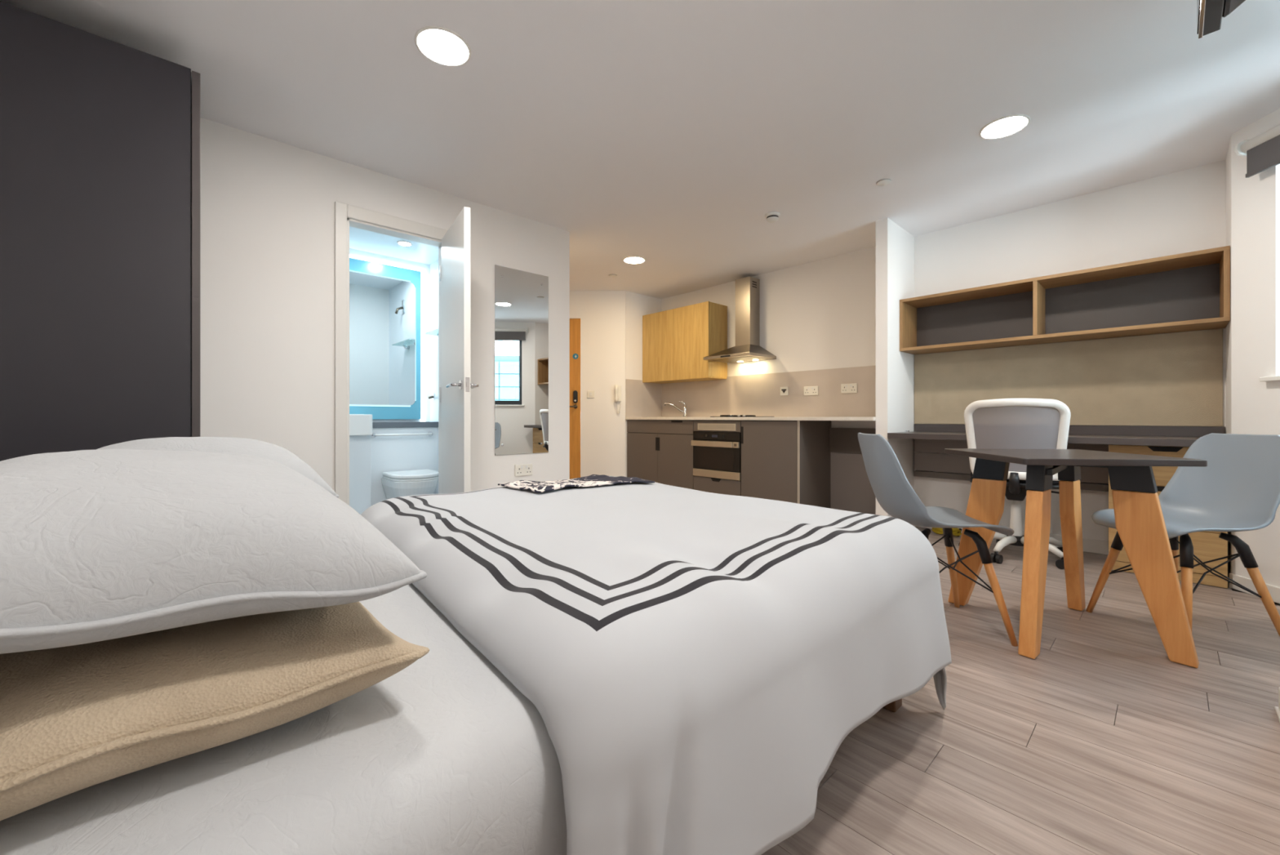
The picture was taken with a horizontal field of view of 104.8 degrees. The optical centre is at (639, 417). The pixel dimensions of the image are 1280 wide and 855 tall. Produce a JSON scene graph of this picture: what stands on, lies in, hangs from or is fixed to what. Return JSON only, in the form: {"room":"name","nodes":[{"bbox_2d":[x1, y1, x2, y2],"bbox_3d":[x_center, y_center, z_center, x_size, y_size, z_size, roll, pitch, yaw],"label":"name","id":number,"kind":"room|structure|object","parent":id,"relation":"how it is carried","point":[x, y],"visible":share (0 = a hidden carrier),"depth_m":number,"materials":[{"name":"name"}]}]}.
{"room":"studio apartment","nodes":[
{"label":"studio apartment","id":0,"kind":"room"},
{"bbox_2d":[200,117,569,491],"bbox_3d":[-1.669,-0.300,3.022,2.910,2.400,0.100,0,0,-43],"label":"wall","id":1,"kind":"structure","parent":0,"point":[267,206],"depth_m":2.74,"materials":[{"name":"white paint"}]},
{"bbox_2d":[334,200,447,505],"bbox_3d":[-1.540,-0.175,3.130,0.709,2.151,0.118,0,0,-43],"label":"trim","id":2,"kind":"structure","parent":1,"relation":"attached to","point":[346,215],"depth_m":2.88,"materials":[{"name":"white paint"}]},
{"bbox_2d":[440,206,478,493],"bbox_3d":[-1.125,-0.141,3.008,0.159,2.069,0.624,0,0,-32],"label":"door","id":3,"kind":"structure","parent":1,"relation":"in","point":[456,385],"depth_m":2.89,"materials":[{"name":"white paint"}]},
{"bbox_2d":[494,264,548,455],"bbox_3d":[-0.876,-0.412,3.682,0.445,1.365,0.010,0,0,-43],"label":"wall mirror","id":4,"kind":"object","parent":1,"relation":"attached to","point":[521,297],"visible":1,"depth_m":3.67,"materials":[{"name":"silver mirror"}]},
{"bbox_2d":[515,463,532,476],"bbox_3d":[-0.869,0.392,3.687,0.146,0.086,0.015,0,0,-43],"label":"power socket","id":5,"kind":"object","parent":1,"relation":"attached to","point":[523,469],"visible":1,"depth_m":3.68,"materials":[{"name":"white plastic"}]},
{"bbox_2d":[349,248,430,422],"bbox_3d":[-2.736,-0.260,3.928,2.040,2.320,0.100,0,0,-43],"label":"wall","id":6,"kind":"structure","parent":0,"point":[352,251],"depth_m":4.56,"materials":[{"name":"white paint"}]},
{"bbox_2d":[349,254,425,421],"bbox_3d":[-2.427,-0.665,4.129,1.225,1.400,0.026,0,0,-43],"label":"bathroom mirror","id":7,"kind":"object","parent":6,"relation":"attached to","point":[387,300],"visible":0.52,"depth_m":4.31,"materials":[{"name":"teal glass"}]},
{"bbox_2d":[349,226,438,264],"bbox_3d":[-2.297,-1.460,3.456,2.040,0.080,1.390,0,0,-43],"label":"ceiling","id":8,"kind":"structure","parent":0,"point":[360,239],"depth_m":4.10,"materials":[{"name":"white paint"}]},
{"bbox_2d":[396,240,412,246],"bbox_3d":[-1.919,-1.417,4.019,0.114,0.007,0.114,0,0,-43],"label":"recessed light","id":9,"kind":"object","parent":8,"relation":"in","point":[400,242],"visible":1,"depth_m":4.01,"materials":[{"name":"white paint"}]},
{"bbox_2d":[398,241,410,245],"bbox_3d":[-1.919,-1.416,4.019,0.090,0.002,0.090,0,0,-43],"label":"diffuser","id":10,"kind":"object","parent":9,"relation":"attached to","point":[403,243],"depth_m":4.01,"materials":[{"name":"white plastic"}]},
{"bbox_2d":[430,259,438,493],"bbox_3d":[-1.513,-0.300,4.184,0.100,2.400,1.390,0,0,-43],"label":"wall","id":11,"kind":"structure","parent":0,"point":[434,266],"depth_m":4.50,"materials":[{"name":"white paint"}]},
{"bbox_2d":[427,393,434,399],"bbox_3d":[-1.911,-0.190,4.504,0.048,0.060,0.040,0,0,-43],"label":"robe hook","id":12,"kind":"object","parent":11,"relation":"attached to","point":[432,397],"visible":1,"depth_m":4.50,"materials":[{"name":"silver metal"}]},
{"bbox_2d":[569,290,625,477],"bbox_3d":[-1.302,-0.300,5.890,2.250,2.400,0.120,0,0,0],"label":"wall","id":13,"kind":"structure","parent":0,"point":[602,313],"depth_m":5.83,"materials":[{"name":"white paint"}]},
{"bbox_2d":[569,318,580,479],"bbox_3d":[-1.154,-0.139,5.829,0.897,2.065,0.114,0,0,0],"label":"door","id":14,"kind":"structure","parent":13,"relation":"in","point":[575,323],"depth_m":5.84,"materials":[{"name":"brown wood"}]},
{"bbox_2d":[586,390,594,397],"bbox_3d":[-0.582,-0.275,5.823,0.086,0.086,0.016,0,0,0],"label":"light switch","id":15,"kind":"object","parent":13,"relation":"attached to","point":[590,393],"visible":1,"depth_m":5.82,"materials":[{"name":"white plastic"}]},
{"bbox_2d":[614,384,621,413],"bbox_3d":[-0.259,-0.216,5.794,0.079,0.335,0.074,0,0,0],"label":"phone","id":16,"kind":"object","parent":13,"relation":"attached to","point":[617,388],"visible":1,"depth_m":5.80,"materials":[{"name":"white plastic"}]},
{"bbox_2d":[0,0,1279,298],"bbox_3d":[0.064,-1.560,2.722,5.400,0.120,8.700,0,0,-43],"label":"ceiling","id":17,"kind":"structure","parent":0,"point":[664,133],"depth_m":2.32,"materials":[{"name":"white paint"}]},
{"bbox_2d":[414,26,471,66],"bbox_3d":[-0.796,-1.496,1.995,0.214,0.007,0.214,0,0,-43],"label":"recessed light","id":18,"kind":"object","parent":17,"relation":"in","point":[442,46],"visible":1,"depth_m":1.99,"materials":[{"name":"white paint"}]},
{"bbox_2d":[622,256,645,263],"bbox_3d":[-0.055,-1.496,4.695,0.214,0.007,0.214,0,0,-43],"label":"recessed light","id":19,"kind":"object","parent":17,"relation":"in","point":[630,260],"visible":1,"depth_m":4.68,"materials":[{"name":"white paint"}]},
{"bbox_2d":[764,211,780,222],"bbox_3d":[0.980,-1.473,3.643,0.110,0.054,0.110,0,0,-43],"label":"smoke detector","id":20,"kind":"object","parent":17,"relation":"attached to","point":[772,216],"visible":1,"depth_m":3.61,"materials":[{"name":"white plastic"}]},
{"bbox_2d":[876,178,891,186],"bbox_3d":[1.553,-1.495,3.139,0.084,0.010,0.084,0,0,-43],"label":"ceiling plate","id":21,"kind":"object","parent":17,"relation":"attached to","point":[883,182],"visible":1,"depth_m":3.13,"materials":[{"name":"white plastic"}]},
{"bbox_2d":[978,114,1031,139],"bbox_3d":[1.881,-1.496,2.545,0.214,0.007,0.214,0,0,-43],"label":"recessed light","id":22,"kind":"object","parent":17,"relation":"in","point":[1006,126],"visible":1,"depth_m":2.54,"materials":[{"name":"white paint"}]},
{"bbox_2d":[625,290,661,476],"bbox_3d":[0.009,-0.300,6.083,0.605,2.400,0.120,0,0,-43],"label":"wall","id":23,"kind":"structure","parent":0,"point":[637,305],"depth_m":5.93,"materials":[{"name":"white paint"}]},
{"bbox_2d":[625,378,661,417],"bbox_3d":[0.050,-0.231,6.033,0.593,0.449,0.008,0,0,-43],"label":"backsplash","id":24,"kind":"structure","parent":23,"relation":"attached to","point":[642,399],"depth_m":6.00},
{"bbox_2d":[875,217,914,516],"bbox_3d":[2.038,-0.300,3.926,0.570,2.400,0.087,0,0,-43],"label":"wall","id":25,"kind":"structure","parent":0,"point":[895,246],"depth_m":3.79,"materials":[{"name":"white paint"}]},
{"bbox_2d":[661,160,1226,541],"bbox_3d":[1.942,-0.300,4.535,0.120,2.400,5.200,0,0,-43],"label":"wall","id":26,"kind":"structure","parent":0,"point":[820,314],"depth_m":3.73,"materials":[{"name":"white paint"}]},
{"bbox_2d":[642,301,727,383],"bbox_3d":[0.502,-0.835,5.750,0.334,0.815,1.030,0,0,-43],"label":"upper cabinet","id":27,"kind":"object","parent":26,"relation":"attached to","point":[676,342],"visible":1,"depth_m":5.52,"materials":[{"name":"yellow wood"}]},
{"bbox_2d":[703,275,776,363],"bbox_3d":[1.026,-1.023,5.087,0.470,0.858,0.575,0,0,-43],"label":"hood","id":28,"kind":"object","parent":26,"relation":"attached to","point":[747,348],"visible":1,"depth_m":5.11,"materials":[{"name":"silver metal"}]},
{"bbox_2d":[661,365,875,417],"bbox_3d":[1.243,-0.231,5.192,0.008,0.449,2.846,0,0,-43],"label":"backsplash","id":29,"kind":"structure","parent":26,"relation":"attached to","point":[758,394],"depth_m":5.00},
{"bbox_2d":[780,386,788,395],"bbox_3d":[1.449,-0.265,4.953,0.016,0.086,0.086,0,0,-43],"label":"power socket","id":30,"kind":"object","parent":29,"relation":"attached to","point":[784,390],"visible":1,"depth_m":4.94,"materials":[{"name":"white plastic"}]},
{"bbox_2d":[804,386,817,395],"bbox_3d":[1.645,-0.258,4.743,0.015,0.086,0.146,0,0,-43],"label":"power socket","id":31,"kind":"object","parent":29,"relation":"attached to","point":[808,390],"visible":1,"depth_m":4.74,"materials":[{"name":"white plastic"}]},
{"bbox_2d":[840,382,857,393],"bbox_3d":[1.897,-0.265,4.472,0.015,0.086,0.146,0,0,-43],"label":"power socket","id":32,"kind":"object","parent":29,"relation":"attached to","point":[845,388],"visible":1,"depth_m":4.47,"materials":[{"name":"white plastic"}]},
{"bbox_2d":[829,427,875,514],"bbox_3d":[1.988,0.497,4.363,0.043,0.805,0.618,0,0,-43],"label":"appliance space back","id":33,"kind":"object","parent":26,"relation":"attached to","point":[851,487],"visible":0.39,"depth_m":4.45,"materials":[{"name":"grey"}]},
{"bbox_2d":[915,524,1108,555],"bbox_3d":[2.838,0.855,3.474,0.013,0.090,1.665,0,0,-43],"label":"baseboard","id":34,"kind":"structure","parent":26,"relation":"attached to","point":[1091,545],"depth_m":3.28,"materials":[{"name":"white paint"}]},
{"bbox_2d":[887,423,1225,491],"bbox_3d":[2.631,0.267,3.281,0.577,0.426,1.662,0,0,-43],"label":"desk","id":35,"kind":"object","parent":26,"relation":"attached to","point":[932,437],"visible":0.61,"depth_m":3.29,"materials":[{"name":"grey laminate"}]},
{"bbox_2d":[899,245,1230,354],"bbox_3d":[2.720,-0.721,3.364,0.334,0.402,1.661,0,0,-43],"label":"wall shelf","id":36,"kind":"object","parent":26,"relation":"attached to","point":[1188,291],"visible":1,"depth_m":3.26,"materials":[{"name":"brown wood"}]},
{"bbox_2d":[914,328,1222,426],"bbox_3d":[2.834,-0.233,3.476,0.013,0.570,1.650,0,0,-43],"label":"pinboard","id":37,"kind":"object","parent":26,"relation":"attached to","point":[1175,379],"visible":0.96,"depth_m":3.27,"materials":[{"name":"fabric"}]},
{"bbox_2d":[761,526,1279,854],"bbox_3d":[0.064,0.960,2.722,5.400,0.120,8.700,0,0,-43],"label":"floor","id":38,"kind":"structure","parent":0,"point":[1100,742],"depth_m":1.36,"materials":[{"name":"brown wood"}]},
{"bbox_2d":[0,0,199,461],"bbox_3d":[-2.219,-0.234,1.972,0.671,2.268,0.688,0,0,-43],"label":"wardrobe","id":39,"kind":"object","parent":38,"relation":"on","point":[100,136],"visible":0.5,"depth_m":1.76,"materials":[{"name":"grey laminate"}]},
{"bbox_2d":[626,419,720,488],"bbox_3d":[0.407,0.463,5.658,0.577,0.874,1.035,0,0,-43],"label":"base cabinet","id":40,"kind":"object","parent":38,"relation":"on","point":[659,451],"visible":0.69,"depth_m":5.42,"materials":[{"name":"grey"}]},
{"bbox_2d":[625,417,875,420],"bbox_3d":[1.018,0.010,4.986,0.600,0.030,2.853,0,0,-43],"label":"countertop","id":41,"kind":"structure","parent":40,"relation":"on","point":[626,418],"depth_m":4.45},
{"bbox_2d":[641,416,687,417],"bbox_3d":[0.285,-0.007,5.760,0.300,0.004,0.450,0,0,-43],"label":"sink","id":42,"kind":"object","parent":41,"relation":"in","point":[642,416],"visible":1,"depth_m":5.62,"materials":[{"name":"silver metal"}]},
{"bbox_2d":[663,400,687,416],"bbox_3d":[0.412,-0.101,5.813,0.288,0.193,0.077,0,0,15],"label":"mixer tap","id":43,"kind":"object","parent":41,"relation":"on","point":[684,411],"visible":0.84,"depth_m":5.78,"materials":[{"name":"silver metal"}]},
{"bbox_2d":[710,414,774,417],"bbox_3d":[1.031,-0.016,4.972,0.480,0.020,0.440,0,0,-43],"label":"cooktop","id":44,"kind":"object","parent":41,"relation":"in","point":[721,415],"visible":1,"depth_m":4.87,"materials":[{"name":"black glass"}]},
{"bbox_2d":[693,419,742,495],"bbox_3d":[0.958,0.463,5.061,0.582,0.874,0.586,0,0,-43],"label":"housing","id":45,"kind":"object","parent":38,"relation":"on","point":[720,486],"visible":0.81,"depth_m":4.86,"materials":[{"name":"grey"}]},
{"bbox_2d":[691,431,741,480],"bbox_3d":[0.896,0.369,5.003,0.480,0.453,0.582,0,0,-43],"label":"oven","id":46,"kind":"object","parent":45,"relation":"in","point":[717,455],"visible":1,"depth_m":4.84,"materials":[{"name":"black glass"}]},
{"bbox_2d":[741,420,831,507],"bbox_3d":[1.368,0.463,4.623,0.578,0.874,0.605,0,0,-43],"label":"base cabinet","id":47,"kind":"object","parent":38,"relation":"on","point":[784,460],"visible":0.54,"depth_m":4.41,"materials":[{"name":"grey"}]},
{"bbox_2d":[882,697,902,711],"bbox_3d":[-0.507,0.425,1.311,2.258,0.950,1.470,0,0,-43],"label":"bed","id":48,"kind":"object","parent":38,"relation":"on","point":[893,706],"visible":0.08,"depth_m":1.51,"materials":[{"name":"brown wood"}]},
{"bbox_2d":[0,582,566,854],"bbox_3d":[-0.465,0.532,1.323,2.120,0.265,1.470,0,0,-43],"label":"mattress","id":49,"kind":"object","parent":48,"relation":"on","point":[443,754],"visible":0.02,"depth_m":0.57,"materials":[{"name":"grey fabric"}]},
{"bbox_2d":[0,601,429,820],"bbox_3d":[-0.727,0.327,0.752,0.534,0.143,0.748,0,0,-43],"label":"pillow","id":50,"kind":"object","parent":49,"relation":"on","point":[74,717],"visible":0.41,"depth_m":0.54,"materials":[{"name":"beige fabric"}]},
{"bbox_2d":[0,448,426,653],"bbox_3d":[-0.726,0.152,0.752,0.533,0.210,0.747,0,0,-42],"label":"pillow","id":51,"kind":"object","parent":50,"relation":"on","point":[96,545],"visible":1,"depth_m":0.54,"materials":[{"name":"grey fabric"}]},
{"bbox_2d":[360,475,951,854],"bbox_3d":[-0.098,0.589,1.664,1.436,0.611,1.747,0,0,-43],"label":"duvet","id":52,"kind":"object","parent":49,"relation":"on","point":[695,664],"visible":0.94,"depth_m":0.89,"materials":[{"name":"fabric"}]},
{"bbox_2d":[497,474,654,493],"bbox_3d":[-0.274,0.290,2.175,0.561,0.032,0.422,0,0,-43],"label":"throw","id":53,"kind":"object","parent":52,"relation":"on","point":[538,486],"visible":1,"depth_m":2.15,"materials":[{"name":"fabric"}]},
{"bbox_3d":[-1.167,0.327,1.285,0.532,0.137,0.612,0,0,-43],"label":"pillow","id":54,"kind":"object","parent":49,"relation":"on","visible":0},
{"bbox_2d":[96,436,338,497],"bbox_3d":[-1.167,0.152,1.285,0.532,0.210,0.612,0,0,-45],"label":"pillow","id":55,"kind":"object","parent":54,"relation":"on","point":[255,447],"visible":0.16,"depth_m":1.20,"materials":[{"name":"grey fabric"}]},
{"bbox_2d":[857,432,1017,646],"bbox_3d":[1.260,0.486,2.163,0.528,0.834,0.420,0,0,4],"label":"dining chair","id":56,"kind":"object","parent":38,"relation":"on","point":[891,488],"visible":0.81,"depth_m":2.05,"materials":[{"name":"grey plastic"}]},
{"bbox_2d":[920,528,930,539],"bbox_3d":[1.179,0.532,2.049,0.102,0.131,0.038,0,0,-35],"label":"socket","id":57,"kind":"object","parent":56,"relation":"attached to","point":[926,531],"depth_m":2.05,"materials":[{"name":"black metal"}]},
{"bbox_2d":[942,527,954,546],"bbox_3d":[1.412,0.532,2.271,0.100,0.131,0.037,0,0,-39],"label":"socket","id":58,"kind":"object","parent":56,"relation":"attached to","point":[948,536],"depth_m":2.27,"materials":[{"name":"black metal"}]},
{"bbox_2d":[964,528,992,563],"bbox_3d":[1.395,0.532,2.034,0.037,0.131,0.100,0,0,-43],"label":"socket","id":59,"kind":"object","parent":56,"relation":"attached to","point":[981,544],"depth_m":2.02,"materials":[{"name":"black metal"}]},
{"bbox_2d":[932,527,961,536],"bbox_3d":[2.354,0.867,3.784,0.128,0.064,0.206,0,0,-43],"label":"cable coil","id":60,"kind":"object","parent":38,"relation":"on","point":[956,531],"visible":0.69,"depth_m":3.75,"materials":[{"name":"yellow"}]},
{"bbox_2d":[958,398,1071,568],"bbox_3d":[2.433,0.392,3.223,0.583,1.017,0.611,0,0,39],"label":"office chair","id":61,"kind":"object","parent":38,"relation":"on","point":[1000,423],"visible":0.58,"depth_m":3.01,"materials":[{"name":"grey plastic"}]},
{"bbox_2d":[944,448,1207,667],"bbox_3d":[1.767,0.525,2.097,0.613,0.746,0.613,0,0,6],"label":"dining table","id":62,"kind":"object","parent":38,"relation":"on","point":[1140,526],"visible":0.99,"depth_m":1.90,"materials":[{"name":"grey"}]},
{"bbox_2d":[1108,444,1227,587],"bbox_3d":[3.081,0.528,2.893,0.415,0.736,0.454,0,0,-43],"label":"drawer pedestal","id":63,"kind":"object","parent":38,"relation":"on","point":[1207,545],"visible":0.3,"depth_m":2.71,"materials":[{"name":"brown wood"}]},
{"bbox_2d":[1085,432,1279,635],"bbox_3d":[2.324,0.486,2.093,0.528,0.834,0.420,0,0,-2],"label":"dining chair","id":64,"kind":"object","parent":38,"relation":"on","point":[1238,488],"visible":0.78,"depth_m":2.09,"materials":[{"name":"grey plastic"}]},
{"bbox_2d":[1110,530,1123,550],"bbox_3d":[2.176,0.532,2.207,0.100,0.131,0.037,0,0,41],"label":"socket","id":65,"kind":"object","parent":64,"relation":"attached to","point":[1117,544],"depth_m":2.21,"materials":[{"name":"black metal"}]},
{"bbox_2d":[1169,536,1178,550],"bbox_3d":[2.392,0.532,2.215,0.102,0.131,0.038,0,0,-41],"label":"socket","id":66,"kind":"object","parent":64,"relation":"attached to","point":[1174,542],"depth_m":2.22,"materials":[{"name":"black metal"}]},
{"bbox_2d":[1179,533,1193,568],"bbox_3d":[2.184,0.532,1.970,0.100,0.131,0.037,0,0,-45],"label":"socket","id":67,"kind":"object","parent":64,"relation":"attached to","point":[1186,547],"depth_m":1.95,"materials":[{"name":"black metal"}]},
{"bbox_2d":[1218,532,1258,568],"bbox_3d":[2.400,0.532,1.976,0.102,0.131,0.038,0,0,37],"label":"socket","id":68,"kind":"object","parent":64,"relation":"attached to","point":[1243,550],"depth_m":1.96,"materials":[{"name":"black metal"}]},
{"bbox_2d":[1226,137,1231,580],"bbox_3d":[3.389,-0.300,2.611,0.380,2.400,0.350,0,0,-43],"label":"wall","id":69,"kind":"structure","parent":0,"point":[1228,153],"depth_m":2.71,"materials":[{"name":"white paint"}]},
{"bbox_2d":[1231,108,1279,586],"bbox_3d":[3.086,-0.300,1.405,0.220,2.400,2.400,0,0,7],"label":"wall","id":70,"kind":"structure","parent":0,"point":[1255,199],"depth_m":2.49,"materials":[{"name":"white paint"}]},
{"bbox_2d":[1229,573,1279,603],"bbox_3d":[2.977,0.861,1.470,0.013,0.078,2.300,0,0,7],"label":"baseboard","id":71,"kind":"structure","parent":70,"relation":"attached to","point":[1274,591],"depth_m":2.51,"materials":[{"name":"white paint"}]},
{"bbox_2d":[1234,124,1279,177],"bbox_3d":[2.987,-1.308,1.825,0.084,0.205,1.382,0,0,7],"label":"roller blind","id":72,"kind":"object","parent":70,"relation":"attached to","point":[1262,152],"visible":1,"depth_m":2.41,"materials":[{"name":"grey fabric"}]},
{"bbox_2d":[1258,375,1279,381],"bbox_3d":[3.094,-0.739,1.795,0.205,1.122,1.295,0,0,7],"label":"window sill","id":73,"kind":"structure","parent":70,"relation":"attached to","point":[1277,378],"depth_m":2.40,"materials":[{"name":"white"}]},
{"bbox_3d":[0.876,-0.300,0.406,3.075,2.400,0.120,0,0,-43],"label":"wall","id":74,"kind":"structure","parent":0,"visible":0},
{"bbox_2d":[1196,0,1245,39],"bbox_3d":[1.176,-1.169,0.899,0.788,0.441,0.193,0,0,-43],"label":"television","id":75,"kind":"object","parent":74,"relation":"attached to","point":[1210,13],"visible":1,"depth_m":1.17,"materials":[{"name":"black"}]},
{"bbox_2d":[1274,686,1279,722],"bbox_3d":[0.835,0.863,0.464,3.095,0.075,0.020,0,0,-43],"label":"baseboard","id":76,"kind":"structure","parent":74,"relation":"attached to","point":[1277,708],"depth_m":1.50,"materials":[{"name":"white paint"}]},
{"bbox_3d":[-2.297,0.901,3.456,2.040,0.007,1.390,0,0,-43],"label":"floor","id":77,"kind":"structure","parent":0,"visible":0},
{"bbox_2d":[349,413,372,514],"bbox_3d":[-2.430,0.372,3.827,0.550,1.051,0.405,0,0,-43],"label":"basin","id":78,"kind":"object","parent":77,"relation":"on","point":[360,424],"visible":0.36,"depth_m":3.85,"materials":[{"name":"white ceramic"}]},
{"bbox_2d":[371,421,438,505],"bbox_3d":[-2.097,0.468,4.309,0.585,0.860,0.208,0,0,-43],"label":"bathroom boxing","id":79,"kind":"object","parent":77,"relation":"on","point":[405,452],"visible":0.36,"depth_m":4.23,"materials":[{"name":"white"}]},
{"bbox_2d":[371,431,432,437],"bbox_3d":[-2.023,0.145,4.219,0.500,0.040,0.063,0,0,-43],"label":"towel rail","id":80,"kind":"object","parent":79,"relation":"attached to","point":[429,433],"visible":0.9,"depth_m":4.17,"materials":[{"name":"white metal"}]},
{"bbox_2d":[381,468,438,499],"bbox_3d":[-1.877,0.675,4.077,0.372,0.446,0.469,0,0,-43],"label":"toilet","id":81,"kind":"object","parent":77,"relation":"on","point":[416,482],"visible":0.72,"depth_m":3.93,"materials":[{"name":"white ceramic"}]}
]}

